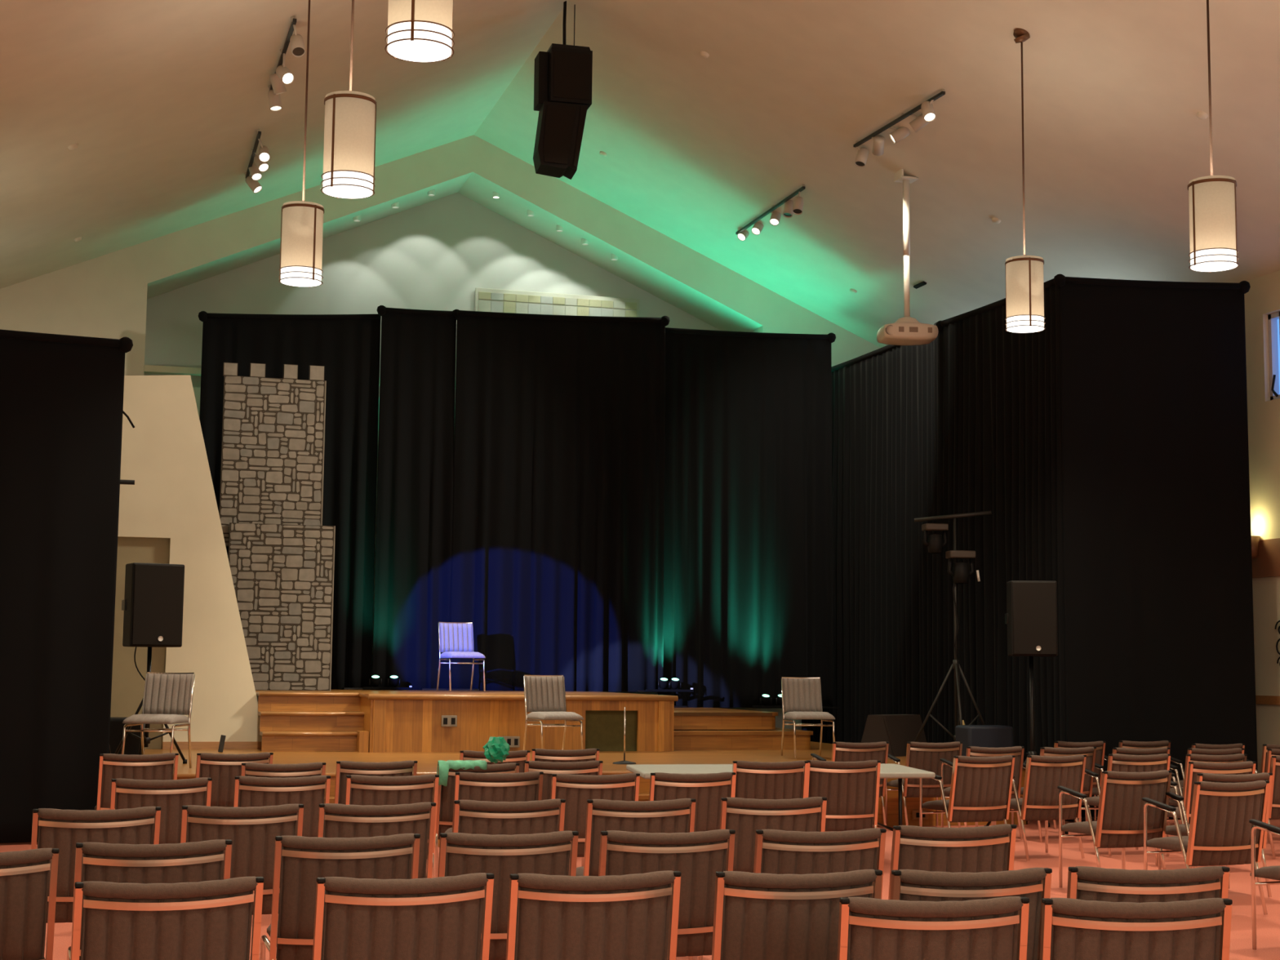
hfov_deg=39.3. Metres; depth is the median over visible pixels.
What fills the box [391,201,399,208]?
recessed light
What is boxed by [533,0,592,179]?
speaker
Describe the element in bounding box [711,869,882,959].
chair
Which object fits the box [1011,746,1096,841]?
armchair
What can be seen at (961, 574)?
stand
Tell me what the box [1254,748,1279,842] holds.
armchair
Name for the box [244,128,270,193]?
track light
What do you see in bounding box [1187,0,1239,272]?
pendant lamp
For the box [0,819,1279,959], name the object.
floor
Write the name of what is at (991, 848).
chair
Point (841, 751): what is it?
armchair
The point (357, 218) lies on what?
recessed light
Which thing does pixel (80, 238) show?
ceiling detector
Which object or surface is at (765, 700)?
uplight
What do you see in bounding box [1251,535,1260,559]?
wall sconce
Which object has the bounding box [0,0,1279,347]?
ceiling
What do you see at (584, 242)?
recessed light
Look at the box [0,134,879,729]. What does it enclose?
wall
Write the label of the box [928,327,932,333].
vent grille
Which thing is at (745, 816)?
chair
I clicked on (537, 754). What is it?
chair
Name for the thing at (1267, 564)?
trim
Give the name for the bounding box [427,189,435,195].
recessed light
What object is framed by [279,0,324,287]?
pendant lamp
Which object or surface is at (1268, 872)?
armchair
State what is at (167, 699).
chair
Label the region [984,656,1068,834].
speaker stand
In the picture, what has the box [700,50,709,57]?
ceiling detector
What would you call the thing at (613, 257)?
recessed light
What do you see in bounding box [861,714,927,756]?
floor monitor
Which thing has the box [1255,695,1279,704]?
trim
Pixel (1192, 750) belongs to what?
armchair
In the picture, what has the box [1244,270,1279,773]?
wall
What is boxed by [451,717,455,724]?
socket
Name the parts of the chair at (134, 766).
post, rail, post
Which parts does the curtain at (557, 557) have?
plate, plate, knob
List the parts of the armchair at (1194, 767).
leg, armrest, seat, leg, post, backrest, rail, post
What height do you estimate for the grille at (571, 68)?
0.514 m
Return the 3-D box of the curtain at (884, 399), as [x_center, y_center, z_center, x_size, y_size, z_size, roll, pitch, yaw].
[2.944,1.123,23.353,0.400,5.670,4.575,2,-6,-17]
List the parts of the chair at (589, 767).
post, rail, backrest, post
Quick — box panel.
[475,287,639,317]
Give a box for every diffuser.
[280,266,321,286]
[322,171,373,198]
[387,22,451,62]
[1006,315,1044,333]
[1190,248,1237,271]
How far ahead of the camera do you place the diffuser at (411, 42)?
9.40 m
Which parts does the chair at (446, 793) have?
leg, post, rail, backrest, rail, post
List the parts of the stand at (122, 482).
clamp handle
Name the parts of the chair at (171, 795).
post, rail, post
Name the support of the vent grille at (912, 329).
attached to the projector
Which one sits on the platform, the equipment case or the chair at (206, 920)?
the equipment case
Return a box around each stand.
[108,411,134,753]
[114,646,186,764]
[612,706,635,764]
[914,511,991,742]
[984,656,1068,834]
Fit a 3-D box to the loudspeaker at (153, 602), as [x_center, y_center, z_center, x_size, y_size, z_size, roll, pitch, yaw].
[-4.504,1.159,16.553,0.510,0.760,0.447,4,-7,-30]
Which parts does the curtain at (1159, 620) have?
knob, plate, knob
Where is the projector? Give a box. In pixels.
[876,168,937,345]
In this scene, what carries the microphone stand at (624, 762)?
on the platform
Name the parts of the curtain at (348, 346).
knob, plate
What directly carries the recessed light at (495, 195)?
in the soffit
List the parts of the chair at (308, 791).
post, rail, post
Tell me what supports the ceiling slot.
attached to the ceiling
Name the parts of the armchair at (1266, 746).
post, backrest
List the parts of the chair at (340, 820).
post, rail, post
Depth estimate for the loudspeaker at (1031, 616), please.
17.15 m
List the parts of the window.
pane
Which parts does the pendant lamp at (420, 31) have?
lamp shade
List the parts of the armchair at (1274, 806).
leg, post, rail, backrest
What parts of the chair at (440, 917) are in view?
post, rail, post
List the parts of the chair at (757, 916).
post, rail, post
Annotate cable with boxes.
[133,646,149,728]
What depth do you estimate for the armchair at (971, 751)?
16.09 m
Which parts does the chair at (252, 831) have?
post, rail, rail, post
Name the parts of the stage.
corner post, panel, cloth panel, corner post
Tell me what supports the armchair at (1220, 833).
on the floor
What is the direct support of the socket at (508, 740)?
attached to the outlet plate at (513, 741)
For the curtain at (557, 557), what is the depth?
23.38 m
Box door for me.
[110,537,169,749]
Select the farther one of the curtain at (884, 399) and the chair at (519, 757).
the curtain at (884, 399)
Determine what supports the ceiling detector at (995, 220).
attached to the ceiling
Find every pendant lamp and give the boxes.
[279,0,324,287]
[320,0,376,199]
[384,0,454,62]
[1004,28,1045,333]
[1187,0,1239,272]
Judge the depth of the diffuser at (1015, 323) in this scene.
16.43 m
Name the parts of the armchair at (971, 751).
leg, armrest, seat, leg, post, rail, backrest, leg, post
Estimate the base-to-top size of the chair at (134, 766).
0.836 m
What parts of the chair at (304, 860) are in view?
leg, post, seat, rail, rail, post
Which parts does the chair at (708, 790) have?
post, rail, post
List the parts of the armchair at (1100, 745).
leg, rail, backrest, post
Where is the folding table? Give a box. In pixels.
[626,763,935,831]
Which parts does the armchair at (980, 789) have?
leg, armrest, leg, post, seat, rail, backrest, rail, post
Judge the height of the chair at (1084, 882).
0.836 m
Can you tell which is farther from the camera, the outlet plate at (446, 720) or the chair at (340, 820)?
the outlet plate at (446, 720)
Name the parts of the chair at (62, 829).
post, rail, rail, post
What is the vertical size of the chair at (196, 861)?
0.836 m
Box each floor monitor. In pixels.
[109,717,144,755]
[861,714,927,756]
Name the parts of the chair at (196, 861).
leg, post, rail, post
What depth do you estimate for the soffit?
25.90 m
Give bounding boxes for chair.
[0,848,59,959]
[31,806,161,923]
[66,839,232,959]
[71,876,264,959]
[94,752,178,810]
[110,777,212,844]
[121,671,195,768]
[180,804,303,915]
[195,752,273,807]
[233,775,330,837]
[240,762,325,777]
[259,833,420,959]
[312,872,494,959]
[317,802,435,878]
[334,760,417,804]
[345,773,439,878]
[425,762,519,878]
[436,622,485,691]
[437,831,578,959]
[444,771,543,833]
[452,799,565,835]
[459,750,530,773]
[506,870,681,959]
[522,675,583,750]
[524,760,603,866]
[531,748,599,775]
[551,773,639,857]
[575,798,696,959]
[598,829,735,959]
[648,772,735,831]
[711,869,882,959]
[720,796,826,872]
[732,760,808,799]
[753,827,886,898]
[780,676,835,757]
[806,760,880,831]
[837,896,1029,959]
[888,823,1017,899]
[889,867,1052,959]
[1040,897,1232,959]
[1066,866,1229,902]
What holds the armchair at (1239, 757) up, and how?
on the floor
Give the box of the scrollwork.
[1274,620,1279,665]
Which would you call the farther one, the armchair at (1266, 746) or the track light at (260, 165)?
the track light at (260, 165)
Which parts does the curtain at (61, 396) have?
knob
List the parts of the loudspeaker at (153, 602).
handle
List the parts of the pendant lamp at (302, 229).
lamp shade, cord, cord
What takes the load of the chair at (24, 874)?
on the floor
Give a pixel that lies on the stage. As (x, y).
(396, 721)
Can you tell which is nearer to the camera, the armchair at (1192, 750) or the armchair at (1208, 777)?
the armchair at (1208, 777)
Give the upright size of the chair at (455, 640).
0.840 m
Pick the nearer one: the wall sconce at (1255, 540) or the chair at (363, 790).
the chair at (363, 790)
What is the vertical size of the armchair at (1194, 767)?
0.836 m
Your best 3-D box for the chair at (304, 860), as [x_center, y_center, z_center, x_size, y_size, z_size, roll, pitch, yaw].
[-1.222,1.831,7.234,0.565,0.836,0.601,2,-6,-17]
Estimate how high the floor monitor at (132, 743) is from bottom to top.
0.400 m
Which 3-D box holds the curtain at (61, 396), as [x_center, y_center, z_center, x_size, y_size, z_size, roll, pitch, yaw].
[-5.673,0.829,14.861,2.725,4.306,0.457,3,-7,-25]
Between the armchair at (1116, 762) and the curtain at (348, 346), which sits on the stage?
the curtain at (348, 346)
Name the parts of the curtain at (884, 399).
knob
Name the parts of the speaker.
rigging plate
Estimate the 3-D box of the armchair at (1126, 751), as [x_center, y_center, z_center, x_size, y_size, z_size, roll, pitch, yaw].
[4.427,2.841,16.298,0.582,0.836,0.601,2,-6,-16]
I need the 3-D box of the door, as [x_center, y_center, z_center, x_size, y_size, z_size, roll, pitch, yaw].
[-5.636,1.764,19.486,0.950,2.295,0.141,2,-6,-17]
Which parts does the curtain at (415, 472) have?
knob, plate, knob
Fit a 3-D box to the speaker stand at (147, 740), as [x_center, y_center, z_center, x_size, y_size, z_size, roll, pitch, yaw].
[-4.470,2.066,16.416,0.687,1.072,0.658,2,-6,-17]
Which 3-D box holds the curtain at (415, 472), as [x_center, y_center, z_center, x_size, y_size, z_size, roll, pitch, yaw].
[-2.920,0.220,23.183,1.094,4.953,0.471,2,-6,-17]
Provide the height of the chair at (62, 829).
0.836 m
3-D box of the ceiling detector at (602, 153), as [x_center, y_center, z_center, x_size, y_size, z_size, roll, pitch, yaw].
[-0.484,-4.324,23.796,0.106,0.071,0.110,2,-6,-17]
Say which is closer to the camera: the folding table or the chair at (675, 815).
the chair at (675, 815)
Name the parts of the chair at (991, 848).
post, rail, backrest, post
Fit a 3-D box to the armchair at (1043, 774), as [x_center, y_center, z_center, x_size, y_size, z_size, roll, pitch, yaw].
[3.255,2.656,14.650,0.582,0.836,0.601,3,-7,-24]
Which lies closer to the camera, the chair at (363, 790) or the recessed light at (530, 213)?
the chair at (363, 790)
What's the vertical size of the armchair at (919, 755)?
0.836 m
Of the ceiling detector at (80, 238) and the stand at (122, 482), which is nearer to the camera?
the stand at (122, 482)
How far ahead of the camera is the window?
19.38 m
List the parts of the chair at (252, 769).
post, rail, post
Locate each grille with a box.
[542,104,576,164]
[553,50,590,100]
[898,326,903,332]
[909,326,918,332]
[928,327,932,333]
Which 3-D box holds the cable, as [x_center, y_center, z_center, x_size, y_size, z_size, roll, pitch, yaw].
[-4.584,1.912,16.510,0.183,0.752,0.043,-1,-6,15]
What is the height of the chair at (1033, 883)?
0.836 m
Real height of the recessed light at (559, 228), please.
0.090 m
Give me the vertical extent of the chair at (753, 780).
0.836 m
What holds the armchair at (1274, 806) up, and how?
on the floor
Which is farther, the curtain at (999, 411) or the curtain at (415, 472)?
the curtain at (415, 472)
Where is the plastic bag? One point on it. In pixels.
(496, 749)
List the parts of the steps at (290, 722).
post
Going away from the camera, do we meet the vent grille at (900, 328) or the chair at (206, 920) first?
the chair at (206, 920)
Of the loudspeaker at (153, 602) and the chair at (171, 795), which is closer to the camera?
the chair at (171, 795)
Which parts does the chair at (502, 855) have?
post, rail, rail, post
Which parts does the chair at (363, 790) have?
post, rail, backrest, leg, post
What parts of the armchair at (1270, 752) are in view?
leg, post, backrest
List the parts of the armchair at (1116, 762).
leg, seat, armrest, leg, post, rail, backrest, post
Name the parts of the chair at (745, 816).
post, rail, post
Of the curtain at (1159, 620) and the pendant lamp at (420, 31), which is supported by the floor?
the curtain at (1159, 620)
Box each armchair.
[810,741,888,831]
[884,741,962,827]
[919,755,1015,827]
[940,746,1024,839]
[991,754,1086,861]
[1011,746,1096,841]
[1026,741,1105,828]
[1057,769,1172,888]
[1078,753,1170,856]
[1084,747,1169,836]
[1093,740,1170,825]
[1142,780,1269,915]
[1155,760,1256,868]
[1157,772,1272,897]
[1168,753,1247,853]
[1169,747,1244,795]
[1170,743,1244,787]
[1246,743,1279,773]
[1248,819,1279,950]
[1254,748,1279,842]
[1267,755,1279,858]
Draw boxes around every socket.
[443,717,447,724]
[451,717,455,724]
[506,738,511,745]
[514,738,518,745]
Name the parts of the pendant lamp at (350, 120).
lamp shade, cord, cord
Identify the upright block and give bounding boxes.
[217,734,226,752]
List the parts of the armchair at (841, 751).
armrest, post, rail, backrest, leg, post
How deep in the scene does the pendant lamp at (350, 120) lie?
12.14 m
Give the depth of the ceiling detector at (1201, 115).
16.87 m
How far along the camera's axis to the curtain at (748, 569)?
23.97 m
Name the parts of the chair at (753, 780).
post, rail, post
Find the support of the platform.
on the floor
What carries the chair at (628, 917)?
on the floor
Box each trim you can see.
[143,364,379,386]
[1251,537,1279,577]
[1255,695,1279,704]
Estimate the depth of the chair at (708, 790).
11.52 m
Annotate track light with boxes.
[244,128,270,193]
[267,15,305,111]
[735,184,805,240]
[853,88,945,167]
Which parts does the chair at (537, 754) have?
post, rail, backrest, post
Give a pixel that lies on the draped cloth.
(444, 766)
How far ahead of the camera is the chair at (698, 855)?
7.38 m
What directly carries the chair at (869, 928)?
on the floor
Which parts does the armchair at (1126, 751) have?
leg, seat, armrest, backrest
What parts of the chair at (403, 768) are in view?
post, rail, post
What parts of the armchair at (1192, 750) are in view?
armrest, seat, leg, backrest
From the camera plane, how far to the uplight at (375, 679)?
22.39 m
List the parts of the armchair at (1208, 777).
leg, armrest, seat, leg, post, backrest, leg, post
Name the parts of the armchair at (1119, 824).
leg, armrest, leg, post, seat, leg, rail, backrest, rail, leg, post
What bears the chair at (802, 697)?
on the platform
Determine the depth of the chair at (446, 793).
12.33 m
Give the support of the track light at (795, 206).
attached to the ceiling
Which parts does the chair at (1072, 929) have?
post, rail, post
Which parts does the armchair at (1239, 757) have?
seat, leg, post, rail, backrest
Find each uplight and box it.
[362,674,413,689]
[645,677,693,692]
[752,693,782,708]
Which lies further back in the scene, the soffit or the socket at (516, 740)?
the soffit
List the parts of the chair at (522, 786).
seat, post, rail, backrest, post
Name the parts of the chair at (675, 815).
seat, post, backrest, rail, post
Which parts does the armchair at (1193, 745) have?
armrest, seat, leg, backrest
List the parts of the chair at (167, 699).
leg, leg, seat, backrest, rail, leg, leg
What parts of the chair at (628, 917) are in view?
post, rail, post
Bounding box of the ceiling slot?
[913,280,926,288]
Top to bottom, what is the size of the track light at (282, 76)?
0.376 m
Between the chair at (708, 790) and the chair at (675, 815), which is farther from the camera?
the chair at (708, 790)
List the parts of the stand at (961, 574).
yoke arm, leg, yoke arm, yoke arm, leg, yoke arm, leg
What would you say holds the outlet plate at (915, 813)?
attached to the platform
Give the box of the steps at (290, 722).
[257,692,368,752]
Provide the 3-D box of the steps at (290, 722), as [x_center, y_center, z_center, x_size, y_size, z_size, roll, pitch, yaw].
[-3.561,2.631,19.519,1.116,0.620,0.920,2,-6,-17]
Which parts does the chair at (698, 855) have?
post, rail, backrest, rail, leg, post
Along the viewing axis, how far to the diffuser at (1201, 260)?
13.38 m
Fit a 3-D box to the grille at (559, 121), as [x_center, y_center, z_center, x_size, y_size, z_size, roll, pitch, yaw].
[-0.876,-3.771,19.590,0.370,0.653,0.032,2,-6,-15]
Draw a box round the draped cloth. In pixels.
[436,760,486,786]
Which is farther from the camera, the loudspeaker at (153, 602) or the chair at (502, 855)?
the loudspeaker at (153, 602)
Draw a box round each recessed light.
[352,214,360,222]
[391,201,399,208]
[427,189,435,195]
[492,191,499,198]
[527,209,534,216]
[555,224,563,231]
[581,238,588,244]
[610,253,617,260]
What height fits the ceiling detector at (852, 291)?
0.071 m
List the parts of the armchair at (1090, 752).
leg, leg, post, seat, leg, rail, backrest, post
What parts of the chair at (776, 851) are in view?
post, rail, post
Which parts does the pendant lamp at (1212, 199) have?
cord, cord, lamp shade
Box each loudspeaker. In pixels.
[121,562,184,647]
[1004,580,1057,656]
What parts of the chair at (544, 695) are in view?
leg, leg, rail, backrest, seat, leg, leg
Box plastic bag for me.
[482,736,509,763]
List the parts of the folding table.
leg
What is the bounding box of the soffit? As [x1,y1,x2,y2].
[146,176,756,332]
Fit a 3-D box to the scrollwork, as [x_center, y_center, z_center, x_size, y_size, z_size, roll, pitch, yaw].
[6.752,1.745,18.852,0.018,0.640,0.236,2,-6,-17]
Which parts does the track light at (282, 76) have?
arm, arm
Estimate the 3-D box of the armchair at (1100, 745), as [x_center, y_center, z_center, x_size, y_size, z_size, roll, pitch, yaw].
[4.193,2.981,17.650,0.582,0.836,0.601,3,-6,-20]
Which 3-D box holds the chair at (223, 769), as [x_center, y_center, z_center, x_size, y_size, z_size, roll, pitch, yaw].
[-3.143,2.490,13.686,0.565,0.836,0.601,3,-6,-22]
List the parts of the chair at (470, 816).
post, rail, post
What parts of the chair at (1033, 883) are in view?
post, rail, post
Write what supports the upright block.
on the platform
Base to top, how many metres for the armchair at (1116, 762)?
0.836 m
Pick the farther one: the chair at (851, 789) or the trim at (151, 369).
the trim at (151, 369)
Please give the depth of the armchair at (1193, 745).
17.21 m
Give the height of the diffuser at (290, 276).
0.103 m
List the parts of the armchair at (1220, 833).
leg, armrest, leg, post, seat, rail, backrest, rail, leg, post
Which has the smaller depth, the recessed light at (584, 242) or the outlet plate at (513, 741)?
the outlet plate at (513, 741)
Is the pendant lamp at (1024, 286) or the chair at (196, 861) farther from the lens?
the pendant lamp at (1024, 286)
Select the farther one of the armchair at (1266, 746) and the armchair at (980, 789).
the armchair at (1266, 746)
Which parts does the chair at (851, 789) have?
post, rail, rail, post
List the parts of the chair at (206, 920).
post, rail, post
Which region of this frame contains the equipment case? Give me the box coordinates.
[955,724,1013,755]
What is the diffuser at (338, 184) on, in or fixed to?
attached to the pendant lamp at (350, 120)
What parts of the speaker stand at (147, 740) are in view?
leg, leg, leg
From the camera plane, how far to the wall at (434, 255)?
25.81 m
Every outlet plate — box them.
[440,715,457,726]
[497,736,519,747]
[911,809,928,819]
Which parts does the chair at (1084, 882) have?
post, rail, post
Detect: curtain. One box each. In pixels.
[0,328,133,843]
[198,311,381,689]
[372,305,458,690]
[446,310,670,692]
[657,327,837,708]
[801,320,943,743]
[933,278,1066,762]
[1053,274,1257,820]
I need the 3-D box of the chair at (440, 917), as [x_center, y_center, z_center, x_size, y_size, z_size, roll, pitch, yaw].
[-0.824,1.694,5.890,0.565,0.836,0.601,3,-6,-18]
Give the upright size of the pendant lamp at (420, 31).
2.822 m
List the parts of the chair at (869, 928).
post, rail, post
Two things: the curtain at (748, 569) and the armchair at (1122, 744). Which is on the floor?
the armchair at (1122, 744)
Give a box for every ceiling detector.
[74,236,82,242]
[599,151,607,156]
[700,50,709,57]
[849,288,857,293]
[991,217,1000,223]
[1196,111,1208,119]
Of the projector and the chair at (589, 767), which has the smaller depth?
the chair at (589, 767)
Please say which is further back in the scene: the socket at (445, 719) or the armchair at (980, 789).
the socket at (445, 719)
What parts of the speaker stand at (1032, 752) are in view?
leg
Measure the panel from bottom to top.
0.900 m
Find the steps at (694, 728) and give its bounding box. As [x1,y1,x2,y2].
[673,706,813,750]
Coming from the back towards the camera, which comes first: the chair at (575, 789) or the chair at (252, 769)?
the chair at (252, 769)
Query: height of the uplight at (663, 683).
0.188 m
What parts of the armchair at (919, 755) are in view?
leg, armrest, seat, leg, post, rail, backrest, rail, leg, post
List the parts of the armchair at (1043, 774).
leg, post, seat, leg, rail, backrest, rail, leg, post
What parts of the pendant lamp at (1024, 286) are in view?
cord, cord, lamp shade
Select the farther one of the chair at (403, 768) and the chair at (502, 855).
the chair at (403, 768)
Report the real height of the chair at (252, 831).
0.836 m
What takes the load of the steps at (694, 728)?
on the platform
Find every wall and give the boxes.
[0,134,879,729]
[117,374,262,742]
[143,192,719,400]
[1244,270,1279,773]
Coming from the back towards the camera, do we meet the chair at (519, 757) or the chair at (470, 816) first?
the chair at (519, 757)
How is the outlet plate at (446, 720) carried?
attached to the stage
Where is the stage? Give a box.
[255,688,678,752]
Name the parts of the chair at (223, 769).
post, rail, post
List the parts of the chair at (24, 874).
rail, post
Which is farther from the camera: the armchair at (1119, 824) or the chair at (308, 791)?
the armchair at (1119, 824)
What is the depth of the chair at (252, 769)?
12.16 m
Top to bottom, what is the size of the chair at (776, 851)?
0.836 m
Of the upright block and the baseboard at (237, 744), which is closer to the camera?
the upright block
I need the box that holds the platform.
[144,741,1027,847]
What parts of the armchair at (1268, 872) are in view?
leg, armrest, seat, leg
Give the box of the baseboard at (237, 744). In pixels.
[162,741,262,749]
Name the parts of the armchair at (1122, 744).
leg, post, rail, backrest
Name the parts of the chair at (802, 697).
leg, leg, rail, backrest, seat, leg, leg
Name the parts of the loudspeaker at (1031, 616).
handle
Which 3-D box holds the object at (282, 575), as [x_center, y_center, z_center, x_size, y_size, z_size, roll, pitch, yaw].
[-4.311,1.522,21.484,1.251,1.982,0.101,2,-6,-17]
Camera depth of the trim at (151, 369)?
23.55 m
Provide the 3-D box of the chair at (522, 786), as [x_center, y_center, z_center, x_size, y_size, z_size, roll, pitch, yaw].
[-0.965,2.290,11.574,0.565,0.836,0.601,2,-6,-16]
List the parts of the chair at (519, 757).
post, rail, post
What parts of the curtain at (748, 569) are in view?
plate, plate, knob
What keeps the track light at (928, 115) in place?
attached to the ceiling
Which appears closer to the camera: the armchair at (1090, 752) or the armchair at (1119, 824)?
the armchair at (1119, 824)
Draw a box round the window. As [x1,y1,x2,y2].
[1267,311,1279,399]
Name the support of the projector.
hanging from the ceiling
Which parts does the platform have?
riser panel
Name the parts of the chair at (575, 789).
post, rail, rail, post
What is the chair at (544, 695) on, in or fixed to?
on the platform
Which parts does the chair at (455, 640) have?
leg, leg, rail, backrest, seat, leg, leg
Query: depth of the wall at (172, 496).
19.73 m
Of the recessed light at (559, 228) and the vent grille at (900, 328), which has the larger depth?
the recessed light at (559, 228)

